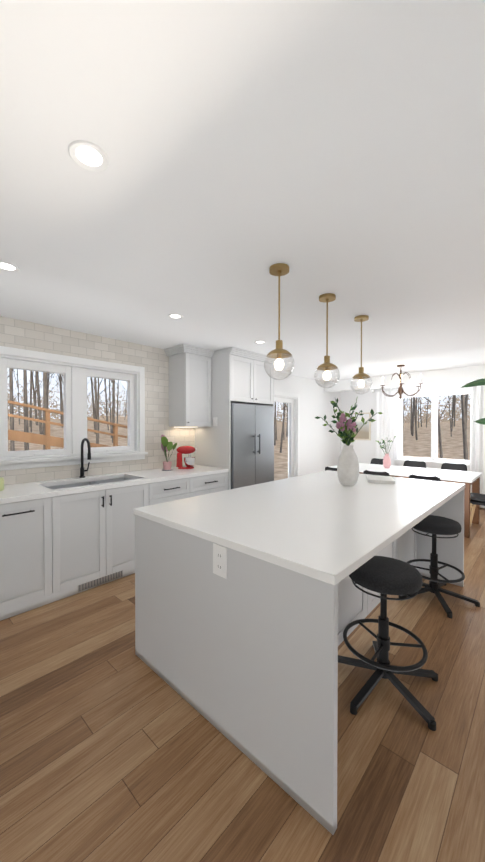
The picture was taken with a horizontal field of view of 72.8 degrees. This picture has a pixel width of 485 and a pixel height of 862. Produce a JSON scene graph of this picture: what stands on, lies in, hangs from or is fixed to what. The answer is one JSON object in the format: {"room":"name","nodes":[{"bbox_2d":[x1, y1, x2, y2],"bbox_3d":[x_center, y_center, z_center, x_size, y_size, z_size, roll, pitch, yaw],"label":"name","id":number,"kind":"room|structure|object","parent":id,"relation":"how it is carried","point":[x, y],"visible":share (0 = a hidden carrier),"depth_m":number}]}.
{"room":"dining room and kitchen","nodes":[
{"label":"dining room and kitchen","id":0,"kind":"room"},
{"bbox_2d":[0,354,340,486],"bbox_3d":[-0.443,0.172,4.792,0.200,2.380,8.120,1,1,43],"label":"wall","id":1,"kind":"structure","parent":0,"point":[319,447],"depth_m":6.67},
{"bbox_2d":[0,346,147,470],"bbox_3d":[-1.708,-0.203,3.379,0.245,1.075,1.505,1,1,43],"label":"kitchen window","id":2,"kind":"structure","parent":1,"relation":"in","point":[75,400],"depth_m":3.33},
{"bbox_2d":[0,316,194,484],"bbox_3d":[-1.799,-0.244,3.166,0.008,1.504,3.481,1,1,43],"label":"wall tile","id":3,"kind":"structure","parent":1,"relation":"attached to","point":[32,336],"depth_m":3.58},
{"bbox_2d":[164,344,213,426],"bbox_3d":[-0.663,-0.531,4.101,0.399,0.953,0.481,1,1,43],"label":"upper cabinet","id":4,"kind":"object","parent":1,"relation":"attached to","point":[189,385],"visible":1,"depth_m":4.00},
{"bbox_2d":[274,391,299,477],"bbox_3d":[0.720,0.351,6.035,0.213,2.090,0.880,1,1,43],"label":"door frame","id":5,"kind":"structure","parent":1,"relation":"in","point":[293,436],"depth_m":6.24},
{"bbox_2d":[0,508,484,861],"bbox_3d":[2.659,1.429,1.940,8.650,0.060,8.120,1,1,43],"label":"floor","id":6,"kind":"structure","parent":0,"point":[114,747],"depth_m":1.42},
{"bbox_2d":[0,497,55,620],"bbox_3d":[-1.899,0.953,2.607,0.638,0.872,0.509,1,1,43],"label":"base cabinet","id":7,"kind":"object","parent":6,"relation":"on","point":[54,549],"depth_m":2.47},
{"bbox_2d":[56,500,135,600],"bbox_3d":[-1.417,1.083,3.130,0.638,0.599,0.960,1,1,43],"label":"base cabinet","id":8,"kind":"object","parent":6,"relation":"on","point":[94,541],"depth_m":2.82},
{"bbox_2d":[78,570,122,591],"bbox_3d":[-1.265,1.333,2.952,0.010,0.075,0.400,1,1,43],"label":"air vent","id":9,"kind":"object","parent":8,"relation":"attached to","point":[96,582],"visible":0.65,"depth_m":2.94},
{"bbox_2d":[116,477,195,507],"bbox_3d":[-0.954,0.940,3.629,0.638,0.872,0.556,1,1,43],"label":"base cabinet","id":10,"kind":"object","parent":6,"relation":"on","point":[142,495],"depth_m":3.28},
{"bbox_2d":[196,472,227,495],"bbox_3d":[-0.627,0.935,3.983,0.638,0.872,0.638,1,1,43],"label":"base cabinet","id":11,"kind":"object","parent":6,"relation":"on","point":[206,484],"depth_m":3.80},
{"bbox_2d":[0,465,228,503],"bbox_3d":[-1.575,0.490,2.939,0.641,0.040,3.452,1,1,43],"label":"countertop","id":12,"kind":"structure","parent":11,"relation":"on","point":[13,493],"depth_m":3.06},
{"bbox_2d":[0,477,3,490],"bbox_3d":[-1.946,0.424,2.610,0.092,0.100,0.092,1,1,43],"label":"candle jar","id":13,"kind":"object","parent":12,"relation":"on","point":[1,483],"visible":1,"depth_m":2.61},
{"bbox_2d":[79,438,90,477],"bbox_3d":[-1.533,0.267,3.255,0.214,0.398,0.099,1,1,43],"label":"faucet","id":14,"kind":"object","parent":12,"relation":"on","point":[82,470],"visible":1,"depth_m":3.28},
{"bbox_2d":[46,478,132,489],"bbox_3d":[-1.407,0.609,3.115,0.422,0.199,0.832,1,1,43],"label":"undermount sink","id":15,"kind":"object","parent":12,"relation":"in","point":[85,483],"visible":0.1,"depth_m":3.24},
{"bbox_2d":[161,435,176,470],"bbox_3d":[-0.856,0.249,3.859,0.212,0.416,0.235,1,1,43],"label":"potted plant","id":16,"kind":"object","parent":12,"relation":"on","point":[166,445],"visible":1,"depth_m":3.81},
{"bbox_2d":[176,446,195,468],"bbox_3d":[-0.684,0.317,4.016,0.197,0.278,0.226,1,1,43],"label":"stand mixer","id":17,"kind":"object","parent":12,"relation":"on","point":[189,461],"visible":1,"depth_m":3.97},
{"bbox_2d":[135,515,334,763],"bbox_3d":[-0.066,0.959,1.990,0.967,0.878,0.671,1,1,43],"label":"panel","id":18,"kind":"object","parent":6,"relation":"on","point":[243,657],"depth_m":1.46},
{"bbox_2d":[213,543,226,578],"bbox_3d":[-0.104,0.599,1.518,0.090,0.140,0.007,1,1,43],"label":"outlet","id":19,"kind":"object","parent":18,"relation":"attached to","point":[219,560],"visible":1,"depth_m":1.51},
{"bbox_2d":[195,347,276,489],"bbox_3d":[-0.063,0.176,4.527,0.714,2.378,0.936,1,1,43],"label":"tall cabinet","id":20,"kind":"object","parent":6,"relation":"on","point":[238,375],"visible":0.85,"depth_m":4.14},
{"bbox_2d":[213,417,216,425],"bbox_3d":[-0.344,-0.115,4.137,0.070,0.110,0.010,1,1,43],"label":"light switch","id":21,"kind":"object","parent":20,"relation":"attached to","point":[214,421],"visible":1,"depth_m":4.13},
{"bbox_2d":[231,403,273,488],"bbox_3d":[-0.059,0.508,4.493,0.716,1.715,0.835,1,1,43],"label":"refrigerator","id":22,"kind":"object","parent":6,"relation":"on","point":[252,444],"visible":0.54,"depth_m":4.22},
{"bbox_2d":[325,466,336,470],"bbox_3d":[1.528,0.954,5.093,0.421,0.826,0.460,1,1,43],"label":"dining chair","id":23,"kind":"object","parent":6,"relation":"on","point":[330,468],"visible":0.02,"depth_m":4.97},
{"bbox_2d":[335,575,374,671],"bbox_3d":[0.314,0.953,2.401,0.967,0.878,0.745,1,1,43],"label":"base cabinet","id":24,"kind":"object","parent":6,"relation":"on","point":[351,604],"depth_m":2.09},
{"bbox_2d":[370,458,382,464],"bbox_3d":[2.517,0.940,6.162,0.421,0.826,0.460,1,1,43],"label":"dining chair","id":25,"kind":"object","parent":6,"relation":"on","point":[376,461],"visible":0.1,"depth_m":6.36},
{"bbox_2d":[363,470,389,475],"bbox_3d":[1.969,0.959,4.686,0.421,0.826,0.460,1,1,43],"label":"dining chair","id":26,"kind":"object","parent":6,"relation":"on","point":[376,473],"visible":0.08,"depth_m":4.50},
{"bbox_2d":[338,556,437,730],"bbox_3d":[0.764,1.071,1.825,0.599,0.658,0.595,1,1,43],"label":"bar stool","id":27,"kind":"object","parent":6,"relation":"on","point":[383,576],"visible":0.96,"depth_m":1.75},
{"bbox_2d":[375,535,402,606],"bbox_3d":[0.720,0.948,2.839,0.967,0.878,0.745,1,1,43],"label":"base cabinet","id":28,"kind":"object","parent":6,"relation":"on","point":[394,550],"depth_m":2.68},
{"bbox_2d":[331,463,482,537],"bbox_3d":[2.486,0.982,5.186,2.000,0.750,0.960,1,1,43],"label":"dining table","id":29,"kind":"object","parent":6,"relation":"on","point":[468,479],"visible":0.46,"depth_m":4.78},
{"bbox_2d":[376,436,395,467],"bbox_3d":[2.335,0.338,5.361,0.244,0.530,0.279,1,1,43],"label":"vase","id":30,"kind":"object","parent":29,"relation":"on","point":[386,462],"visible":1,"depth_m":5.33},
{"bbox_2d":[403,528,418,570],"bbox_3d":[1.100,0.943,3.251,0.967,0.878,0.671,1,1,43],"label":"base cabinet","id":31,"kind":"object","parent":6,"relation":"on","point":[410,538],"depth_m":3.06},
{"bbox_2d":[133,470,464,584],"bbox_3d":[0.654,0.494,2.488,1.355,0.036,2.460,1,1,43],"label":"countertop","id":32,"kind":"structure","parent":31,"relation":"on","point":[326,526],"depth_m":1.86},
{"bbox_2d":[315,397,382,485],"bbox_3d":[0.901,0.082,2.832,0.536,0.777,0.410,1,1,43],"label":"vase","id":33,"kind":"object","parent":32,"relation":"on","point":[348,469],"visible":1,"depth_m":2.80},
{"bbox_2d":[367,475,394,483],"bbox_3d":[1.294,0.455,3.094,0.224,0.026,0.304,0,1,18],"label":"books","id":34,"kind":"object","parent":32,"relation":"on","point":[381,479],"visible":1,"depth_m":3.00},
{"bbox_2d":[403,460,425,467],"bbox_3d":[2.957,0.946,5.755,0.421,0.826,0.460,1,1,43],"label":"dining chair","id":35,"kind":"object","parent":6,"relation":"on","point":[418,464],"visible":0.17,"depth_m":5.91},
{"bbox_2d":[409,474,440,480],"bbox_3d":[2.409,0.965,4.278,0.421,0.826,0.460,1,1,43],"label":"dining chair","id":36,"kind":"object","parent":6,"relation":"on","point":[432,478],"visible":0.06,"depth_m":4.09},
{"bbox_2d":[398,515,479,618],"bbox_3d":[1.621,1.059,2.764,0.602,0.658,0.586,1,1,43],"label":"bar stool","id":37,"kind":"object","parent":6,"relation":"on","point":[434,525],"visible":0.9,"depth_m":2.67},
{"bbox_2d":[441,463,466,470],"bbox_3d":[3.398,0.951,5.347,0.421,0.826,0.460,1,1,43],"label":"dining chair","id":38,"kind":"object","parent":6,"relation":"on","point":[452,466],"visible":0.23,"depth_m":5.50},
{"bbox_2d":[461,378,484,424],"bbox_3d":[4.110,0.275,4.628,1.851,2.177,1.042,1,1,43],"label":"plant","id":39,"kind":"object","parent":6,"relation":"on","point":[479,382],"visible":1,"depth_m":5.21},
{"bbox_2d":[470,493,484,525],"bbox_3d":[3.253,0.963,4.434,0.470,0.826,0.436,1,1,43],"label":"dining chair","id":40,"kind":"object","parent":6,"relation":"on","point":[477,499],"visible":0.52,"depth_m":4.54},
{"bbox_2d":[0,0,484,381],"bbox_3d":[2.659,-1.031,1.908,8.650,0.100,8.120,1,1,43],"label":"ceiling","id":41,"kind":"structure","parent":0,"point":[321,147],"depth_m":1.26},
{"bbox_2d":[0,261,19,271],"bbox_3d":[-1.409,-0.979,1.965,0.132,0.006,0.132,1,1,43],"label":"recessed light","id":42,"kind":"object","parent":41,"relation":"in","point":[7,267],"visible":1,"depth_m":1.97},
{"bbox_2d":[68,140,108,171],"bbox_3d":[-0.542,-0.969,1.164,0.132,0.006,0.132,1,1,43],"label":"recessed light","id":43,"kind":"object","parent":41,"relation":"in","point":[87,155],"visible":1,"depth_m":1.16},
{"bbox_2d":[168,314,182,318],"bbox_3d":[-0.580,-0.990,2.847,0.132,0.006,0.132,1,1,43],"label":"recessed light","id":44,"kind":"object","parent":41,"relation":"in","point":[175,316],"visible":1,"depth_m":2.85},
{"bbox_2d":[254,341,265,343],"bbox_3d":[0.200,-1.002,3.719,0.132,0.006,0.132,1,1,43],"label":"recessed light","id":45,"kind":"object","parent":41,"relation":"in","point":[259,342],"visible":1,"depth_m":3.73},
{"bbox_2d":[264,263,293,379],"bbox_3d":[0.222,-0.646,1.987,0.184,0.672,0.184,1,1,43],"label":"pendant light","id":46,"kind":"object","parent":41,"relation":"hanging from","point":[279,352],"visible":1,"depth_m":1.98},
{"bbox_2d":[314,293,339,387],"bbox_3d":[0.622,-0.652,2.421,0.184,0.672,0.184,1,1,43],"label":"pendant light","id":47,"kind":"object","parent":41,"relation":"hanging from","point":[326,365],"visible":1,"depth_m":2.41},
{"bbox_2d":[350,315,371,393],"bbox_3d":[1.040,-0.658,2.879,0.184,0.672,0.184,1,1,43],"label":"pendant light","id":48,"kind":"object","parent":41,"relation":"hanging from","point":[361,375],"visible":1,"depth_m":2.87},
{"bbox_2d":[380,365,422,398],"bbox_3d":[2.466,-0.762,5.127,0.659,0.520,0.632,1,1,43],"label":"chandelier","id":49,"kind":"object","parent":41,"relation":"hanging from","point":[400,389],"visible":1,"depth_m":5.11},
{"bbox_2d":[324,365,484,391],"bbox_3d":[3.222,-0.925,5.748,3.863,0.209,0.240,1,1,43],"label":"beam","id":50,"kind":"structure","parent":41,"relation":"attached to","point":[461,374],"depth_m":5.74},
{"bbox_2d":[340,381,471,470],"bbox_3d":[3.820,0.153,6.243,4.090,2.380,0.200,1,1,43],"label":"wall","id":51,"kind":"structure","parent":0,"point":[365,451],"depth_m":7.14},
{"bbox_2d":[346,412,370,439],"bbox_3d":[2.545,-0.100,7.262,0.570,0.600,0.030,1,1,43],"label":"framed picture","id":52,"kind":"object","parent":51,"relation":"attached to","point":[364,433],"visible":0.54,"depth_m":7.18},
{"bbox_2d":[371,384,465,392],"bbox_3d":[3.575,-0.853,6.223,2.248,0.123,0.147,1,1,43],"label":"curtain rod","id":53,"kind":"object","parent":51,"relation":"attached to","point":[372,391],"visible":0.69,"depth_m":6.35},
{"bbox_2d":[376,391,394,465],"bbox_3d":[2.937,0.250,6.769,0.382,2.133,0.082,1,1,43],"label":"curtain","id":54,"kind":"object","parent":53,"relation":"hanging from","point":[385,422],"visible":0.6,"depth_m":6.74},
{"bbox_2d":[470,385,484,508],"bbox_3d":[4.154,0.264,5.641,0.422,2.133,0.079,1,1,43],"label":"curtain","id":55,"kind":"object","parent":53,"relation":"hanging from","point":[477,436],"visible":0.67,"depth_m":5.70},
{"bbox_2d":[395,387,470,468],"bbox_3d":[3.686,-0.071,6.327,1.435,1.475,0.245,1,1,43],"label":"dining room window","id":56,"kind":"structure","parent":51,"relation":"in","point":[433,394],"depth_m":6.34},
{"label":"outside","id":57,"kind":"structure","parent":0,"visible":0},
{"bbox_2d":[7,368,470,461],"bbox_3d":[-3.418,-28.669,43.554,115.000,60.943,120.000,1,1,43],"label":"woodland","id":58,"kind":"object","parent":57,"point":[107,400],"depth_m":29.62},
{"bbox_2d":[274,461,287,480],"bbox_3d":[-5.513,1.588,29.930,98.250,0.200,97.720,1,1,43],"label":"ground","id":59,"kind":"structure","parent":57,"point":[280,470],"depth_m":14.09},
{"bbox_2d":[8,400,127,449],"bbox_3d":[-4.109,0.235,5.336,1.320,3.140,8.400,1,1,43],"label":"fence","id":60,"kind":"object","parent":59,"relation":"on","point":[47,440],"depth_m":5.38}
]}

